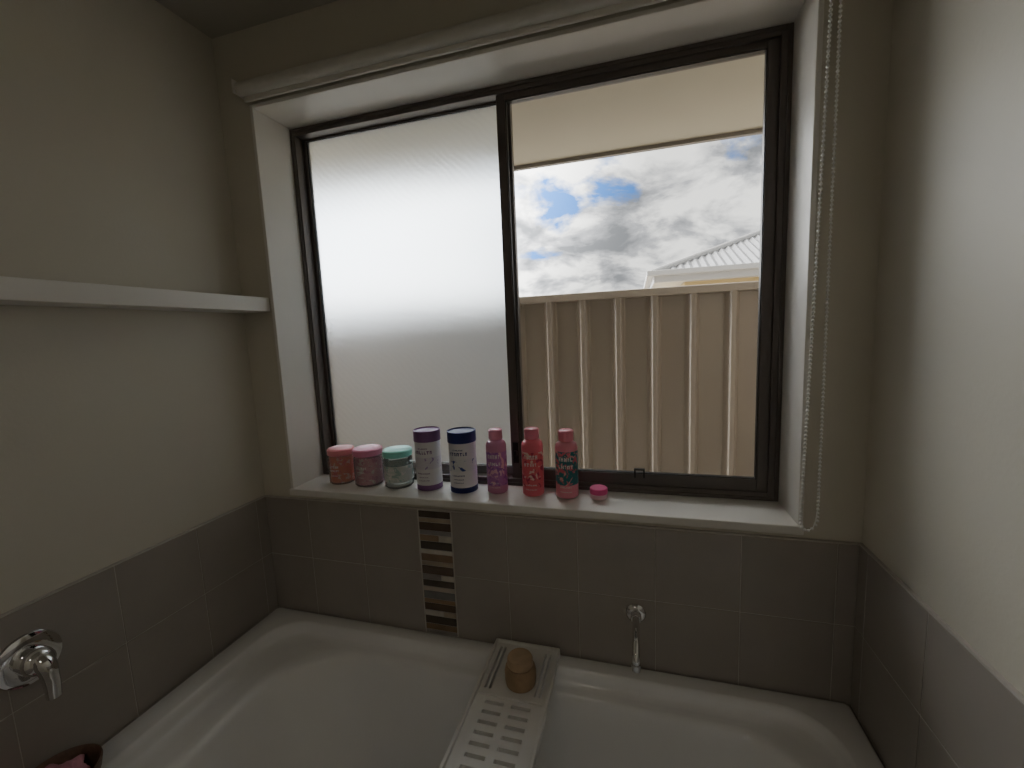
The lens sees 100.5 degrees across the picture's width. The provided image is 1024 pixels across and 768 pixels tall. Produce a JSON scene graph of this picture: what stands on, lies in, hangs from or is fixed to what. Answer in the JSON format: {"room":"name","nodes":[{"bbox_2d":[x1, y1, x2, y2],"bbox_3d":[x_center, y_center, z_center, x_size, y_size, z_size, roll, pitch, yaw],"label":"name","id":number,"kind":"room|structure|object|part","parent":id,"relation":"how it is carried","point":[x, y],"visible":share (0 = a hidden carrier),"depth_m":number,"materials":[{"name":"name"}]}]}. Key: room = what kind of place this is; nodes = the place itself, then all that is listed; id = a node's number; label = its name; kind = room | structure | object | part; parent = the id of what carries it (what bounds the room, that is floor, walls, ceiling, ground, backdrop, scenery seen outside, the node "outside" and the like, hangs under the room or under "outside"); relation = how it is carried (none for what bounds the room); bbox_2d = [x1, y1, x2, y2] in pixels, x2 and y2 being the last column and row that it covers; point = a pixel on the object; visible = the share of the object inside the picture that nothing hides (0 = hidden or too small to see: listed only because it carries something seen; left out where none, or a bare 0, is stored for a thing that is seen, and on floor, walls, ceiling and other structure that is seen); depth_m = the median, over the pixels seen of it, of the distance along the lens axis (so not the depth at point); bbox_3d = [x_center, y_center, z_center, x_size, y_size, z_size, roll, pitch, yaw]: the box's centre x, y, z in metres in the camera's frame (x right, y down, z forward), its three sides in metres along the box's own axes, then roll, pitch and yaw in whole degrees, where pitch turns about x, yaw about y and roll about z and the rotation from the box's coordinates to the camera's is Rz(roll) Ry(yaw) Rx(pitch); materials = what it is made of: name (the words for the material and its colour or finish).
{"room":"bathroom","nodes":[
{"label":"bathroom","id":0,"kind":"room"},
{"bbox_2d":[0,0,277,767],"bbox_3d":[-1.236,0.300,0.238,0.108,2.370,2.900,0,7,16],"label":"wall","id":1,"kind":"structure","parent":0,"point":[124,432],"depth_m":1.03,"materials":[{"name":"paint"}]},
{"bbox_2d":[0,629,62,700],"bbox_3d":[-0.960,0.574,0.864,0.070,0.130,0.108,0,7,16],"label":"mixer tap","id":2,"kind":"object","parent":1,"relation":"attached to","point":[34,655],"visible":1,"depth_m":0.85,"materials":[{"name":"silver metal"}]},
{"bbox_3d":[-0.946,0.590,0.864,0.044,0.096,0.035,0,7,16],"label":"lever handle","id":3,"kind":"part","parent":2,"relation":"part of","materials":[{"name":"silver metal"}]},
{"bbox_2d":[0,276,269,312],"bbox_3d":[-0.971,-0.176,0.806,0.108,0.043,1.149,0,7,16],"label":"wall shelf","id":4,"kind":"object","parent":1,"relation":"attached to","point":[13,290],"visible":1,"depth_m":0.95,"materials":[{"name":"white paint"}]},
{"bbox_2d":[155,0,337,38],"bbox_3d":[-0.425,-0.932,-0.159,1.905,0.100,2.900,0,7,16],"label":"ceiling","id":5,"kind":"structure","parent":0,"point":[213,18],"depth_m":1.18,"materials":[{"name":"beige paint"}]},
{"bbox_2d":[212,0,893,542],"bbox_3d":[-0.002,0.122,1.276,1.705,2.370,0.200,0,7,16],"label":"wall","id":6,"kind":"structure","parent":0,"point":[340,27],"depth_m":0.97,"materials":[{"name":"paint"}]},
{"bbox_2d":[0,495,1023,703],"bbox_3d":[-0.211,0.460,0.541,1.705,0.004,1.400,0,7,16],"label":"trim","id":7,"kind":"structure","parent":6,"relation":"attached to","point":[1004,681],"depth_m":1.01,"materials":[{"name":"tile"}]},
{"bbox_2d":[250,0,823,524],"bbox_3d":[-0.028,-0.247,1.203,1.471,1.204,0.149,0,7,16],"label":"lining","id":8,"kind":"object","parent":6,"relation":"attached to","point":[686,22],"visible":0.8,"depth_m":1.08,"materials":[{"name":"white paint"}]},
{"bbox_2d":[289,22,803,534],"bbox_3d":[-0.020,-0.245,1.231,1.471,1.192,0.222,0,7,16],"label":"window","id":9,"kind":"structure","parent":6,"relation":"in","point":[753,505],"depth_m":1.34,"materials":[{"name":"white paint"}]},
{"bbox_2d":[327,444,354,484],"bbox_3d":[-0.578,0.272,1.448,0.087,0.118,0.087,0,7,16],"label":"jar","id":10,"kind":"object","parent":9,"relation":"on","point":[340,458],"visible":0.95,"depth_m":1.42,"materials":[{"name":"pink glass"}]},
{"bbox_3d":[-0.581,0.224,1.442,0.087,0.022,0.087,0,7,16],"label":"lid","id":11,"kind":"part","parent":10,"relation":"part of","materials":[{"name":"pink plastic"}]},
{"bbox_2d":[352,444,384,486],"bbox_3d":[-0.478,0.270,1.419,0.096,0.121,0.096,0,7,16],"label":"jar","id":12,"kind":"object","parent":9,"relation":"on","point":[368,458],"visible":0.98,"depth_m":1.39,"materials":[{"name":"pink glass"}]},
{"bbox_3d":[-0.480,0.221,1.413,0.096,0.022,0.096,0,7,16],"label":"lid","id":13,"kind":"part","parent":12,"relation":"part of","materials":[{"name":"pink plastic"}]},
{"bbox_2d":[382,445,413,488],"bbox_3d":[-0.370,0.269,1.387,0.094,0.121,0.094,0,7,16],"label":"glass storage jar","id":14,"kind":"object","parent":9,"relation":"on","point":[398,473],"visible":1,"depth_m":1.36,"materials":[{"name":"white"}]},
{"bbox_3d":[-0.372,0.220,1.381,0.094,0.022,0.094,0,7,16],"label":"lid","id":15,"kind":"part","parent":14,"relation":"part of","materials":[{"name":"teal plastic"}]},
{"bbox_3d":[-0.338,-0.275,1.411,0.689,1.101,0.004,0,7,16],"label":"frosted glass","id":16,"kind":"part","parent":9,"relation":"part of","materials":[{"name":"white glass"}]},
{"bbox_3d":[-0.331,-0.266,1.410,0.730,1.137,0.022,0,7,16],"label":"frosted sash frame","id":17,"kind":"part","parent":9,"relation":"part of","materials":[{"name":"brown metal"}]},
{"bbox_2d":[413,426,442,490],"bbox_3d":[-0.266,0.235,1.353,0.084,0.188,0.084,0,7,16],"label":"canister","id":18,"kind":"object","parent":9,"relation":"on","point":[426,439],"visible":1,"depth_m":1.32,"materials":[{"name":"white plastic"}]},
{"bbox_3d":[-0.269,0.158,1.344,0.084,0.034,0.084,0,7,16],"label":"lid","id":19,"kind":"part","parent":18,"relation":"part of","materials":[{"name":"purple plastic"}]},
{"bbox_2d":[447,427,477,493],"bbox_3d":[-0.152,0.234,1.320,0.088,0.188,0.088,0,7,16],"label":"canister","id":20,"kind":"object","parent":9,"relation":"on","point":[461,441],"visible":1,"depth_m":1.29,"materials":[{"name":"white plastic"}]},
{"bbox_3d":[-0.156,0.157,1.311,0.088,0.034,0.088,0,7,16],"label":"lid","id":21,"kind":"part","parent":20,"relation":"part of","materials":[{"name":"blue plastic"}]},
{"bbox_2d":[486,427,507,493],"bbox_3d":[-0.047,0.230,1.289,0.062,0.194,0.063,0,7,16],"label":"lotion bottle","id":22,"kind":"object","parent":9,"relation":"on","point":[496,456],"visible":1,"depth_m":1.27,"materials":[{"name":"pink"}]},
{"bbox_2d":[521,426,543,496],"bbox_3d":[0.061,0.227,1.258,0.064,0.199,0.065,0,7,16],"label":"lotion bottle","id":23,"kind":"object","parent":9,"relation":"on","point":[531,446],"visible":1,"depth_m":1.23,"materials":[{"name":"pink"}]},
{"bbox_2d":[231,0,842,531],"bbox_3d":[-0.056,-0.271,1.106,1.517,1.233,0.053,0,7,16],"label":"roller blind","id":24,"kind":"object","parent":9,"relation":"attached to","point":[550,14],"visible":1,"depth_m":1.02,"materials":[{"name":"fabric"}]},
{"bbox_3d":[-0.087,-0.840,1.047,1.452,0.019,0.009,0,7,16],"label":"rail","id":25,"kind":"part","parent":24,"relation":"part of","materials":[{"name":"white metal"}]},
{"bbox_3d":[0.648,-0.266,0.889,0.054,1.208,0.011,-4,7,-14],"label":"chain cord","id":26,"kind":"part","parent":24,"relation":"part of","materials":[{"name":"white plastic"}]},
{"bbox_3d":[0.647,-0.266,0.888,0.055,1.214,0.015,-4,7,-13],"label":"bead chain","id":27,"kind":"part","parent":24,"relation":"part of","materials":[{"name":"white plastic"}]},
{"bbox_3d":[-0.013,-0.276,1.302,1.374,1.099,0.042,0,7,16],"label":"sash gasket","id":28,"kind":"part","parent":9,"relation":"part of","materials":[{"name":"black rubber"}]},
{"bbox_2d":[555,428,578,498],"bbox_3d":[0.158,0.227,1.230,0.065,0.196,0.066,0,7,16],"label":"lotion bottle","id":29,"kind":"object","parent":9,"relation":"on","point":[566,448],"visible":1,"depth_m":1.21,"materials":[{"name":"pink plastic"}]},
{"bbox_3d":[0.193,0.226,1.273,0.391,0.095,0.023,0,7,16],"label":"sash latch","id":30,"kind":"part","parent":9,"relation":"part of","materials":[{"name":"black metal"}]},
{"bbox_2d":[590,484,607,500],"bbox_3d":[0.247,0.308,1.212,0.050,0.032,0.050,0,7,16],"label":"pot","id":31,"kind":"object","parent":9,"relation":"on","point":[599,492],"visible":1,"depth_m":1.19,"materials":[{"name":"pink plastic"}]},
{"bbox_3d":[0.247,0.317,1.213,0.048,0.015,0.048,0,7,16],"label":"pot","id":32,"kind":"part","parent":31,"relation":"part of","materials":[{"name":"plastic"}]},
{"bbox_3d":[0.325,-0.267,1.193,0.718,1.135,0.024,0,7,16],"label":"clear sash frame","id":33,"kind":"part","parent":9,"relation":"part of","materials":[{"name":"brown metal"}]},
{"bbox_2d":[266,497,858,706],"bbox_3d":[-0.008,0.671,1.241,1.689,0.600,0.008,0,7,16],"label":"tiled wall","id":34,"kind":"structure","parent":6,"relation":"attached to","point":[772,614],"depth_m":1.15,"materials":[{"name":"tile"}]},
{"bbox_2d":[418,510,456,636],"bbox_3d":[-0.223,0.574,1.290,0.106,0.400,0.008,0,7,16],"label":"mosaic tile strip","id":35,"kind":"object","parent":34,"relation":"attached to","point":[425,525],"visible":1,"depth_m":1.28,"materials":[{"name":"tile"}]},
{"bbox_2d":[626,604,645,672],"bbox_3d":[0.311,0.635,1.069,0.052,0.090,0.136,0,7,16],"label":"spout","id":36,"kind":"object","parent":34,"relation":"attached to","point":[636,613],"visible":1,"depth_m":1.06,"materials":[{"name":"silver metal"}]},
{"bbox_2d":[862,0,1023,694],"bbox_3d":[0.494,0.286,-0.262,0.100,2.370,2.900,0,7,16],"label":"wall","id":37,"kind":"structure","parent":0,"point":[944,501],"depth_m":0.68,"materials":[{"name":"paint"}]},
{"bbox_2d":[850,545,1023,767],"bbox_3d":[0.617,0.752,0.342,0.008,0.600,1.400,0,7,16],"label":"wall tile","id":38,"kind":"structure","parent":37,"relation":"attached to","point":[920,698],"depth_m":0.77,"materials":[{"name":"tile"}]},
{"bbox_3d":[-0.320,1.518,0.136,1.905,0.100,2.900,0,7,16],"label":"floor","id":39,"kind":"structure","parent":0,"visible":0},
{"bbox_2d":[101,607,883,767],"bbox_3d":[-0.102,1.089,0.903,1.689,0.550,0.791,0,7,16],"label":"bathtub","id":40,"kind":"object","parent":39,"relation":"on","point":[298,689],"visible":0.92,"depth_m":1.13,"materials":[{"name":"white ceramic"}]},
{"bbox_2d":[36,743,102,767],"bbox_3d":[-0.917,0.817,0.864,0.134,0.068,0.134,0,7,16],"label":"bowl","id":41,"kind":"object","parent":40,"relation":"on","point":[90,755],"visible":1,"depth_m":0.91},
{"bbox_2d":[439,638,559,767],"bbox_3d":[-0.060,0.802,0.857,0.188,0.023,0.768,0,7,16],"label":"caddy","id":42,"kind":"object","parent":40,"relation":"on","point":[498,727],"visible":1,"depth_m":0.99,"materials":[{"name":"white plastic"}]},
{"bbox_2d":[505,648,535,693],"bbox_3d":[0.021,0.730,1.089,0.080,0.073,0.080,0,7,16],"label":"jar","id":43,"kind":"object","parent":42,"relation":"on","point":[520,668],"visible":1,"depth_m":1.06,"materials":[{"name":"brown wood"}]},
{"bbox_3d":[0.020,0.704,1.086,0.066,0.021,0.066,0,7,16],"label":"jar lid","id":44,"kind":"part","parent":43,"relation":"part of","materials":[{"name":"brown wood"}]},
{"bbox_3d":[0.156,0.174,1.290,8.000,2.550,0.100,0,7,16],"label":"wall","id":45,"kind":"structure","parent":0,"visible":0},
{"bbox_2d":[512,55,764,171],"bbox_3d":[0.213,-1.044,1.523,8.000,0.235,0.685,0,7,16],"label":"eave","id":46,"kind":"object","parent":45,"relation":"attached to","point":[721,101],"visible":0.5,"depth_m":1.51},
{"label":"outside","id":47,"kind":"structure","parent":0,"visible":0},
{"bbox_3d":[2.942,0.228,10.933,30.000,0.100,19.800,0,7,16],"label":"ground","id":48,"kind":"structure","parent":47,"visible":0},
{"bbox_2d":[519,281,758,476],"bbox_3d":[1.407,0.436,1.870,9.116,1.784,0.063,0,7,16],"label":"fence","id":49,"kind":"object","parent":48,"relation":"on","point":[661,379],"visible":0.06,"depth_m":2.03,"materials":[{"name":"beige metal"}]},
{"bbox_3d":[1.373,-0.431,1.765,9.048,0.036,0.063,0,7,16],"label":"rail","id":50,"kind":"part","parent":49,"relation":"part of","materials":[{"name":"beige metal"}]},
{"bbox_2d":[681,277,758,285],"bbox_3d":[7.596,-1.003,9.063,8.000,2.390,6.500,0,7,16],"label":"wall","id":51,"kind":"structure","parent":48,"relation":"on","point":[748,278],"depth_m":6.79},
{"bbox_2d":[653,276,758,287],"bbox_3d":[7.518,-2.120,8.953,8.870,0.020,7.470,0,7,16],"label":"lining","id":52,"kind":"object","parent":51,"relation":"attached to","point":[678,283],"visible":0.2,"depth_m":7.02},
{"bbox_2d":[643,262,758,288],"bbox_3d":[7.484,-2.162,8.889,9.100,0.180,7.600,0,7,16],"label":"gutter","id":53,"kind":"object","parent":52,"relation":"on","point":[744,269],"visible":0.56,"depth_m":6.37,"materials":[{"name":"white metal"}]},
{"bbox_2d":[670,235,759,268],"bbox_3d":[7.437,-2.904,8.588,9.011,1.468,7.011,0,7,16],"label":"roof","id":54,"kind":"object","parent":51,"relation":"on","point":[747,251],"visible":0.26,"depth_m":6.82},
{"bbox_2d":[651,230,759,270],"bbox_3d":[4.321,-2.676,7.685,3.573,1.536,3.573,0,7,16],"label":"hip capping","id":55,"kind":"object","parent":54,"relation":"on","point":[689,258],"depth_m":7.09,"materials":[{"name":"white metal"}]}
]}

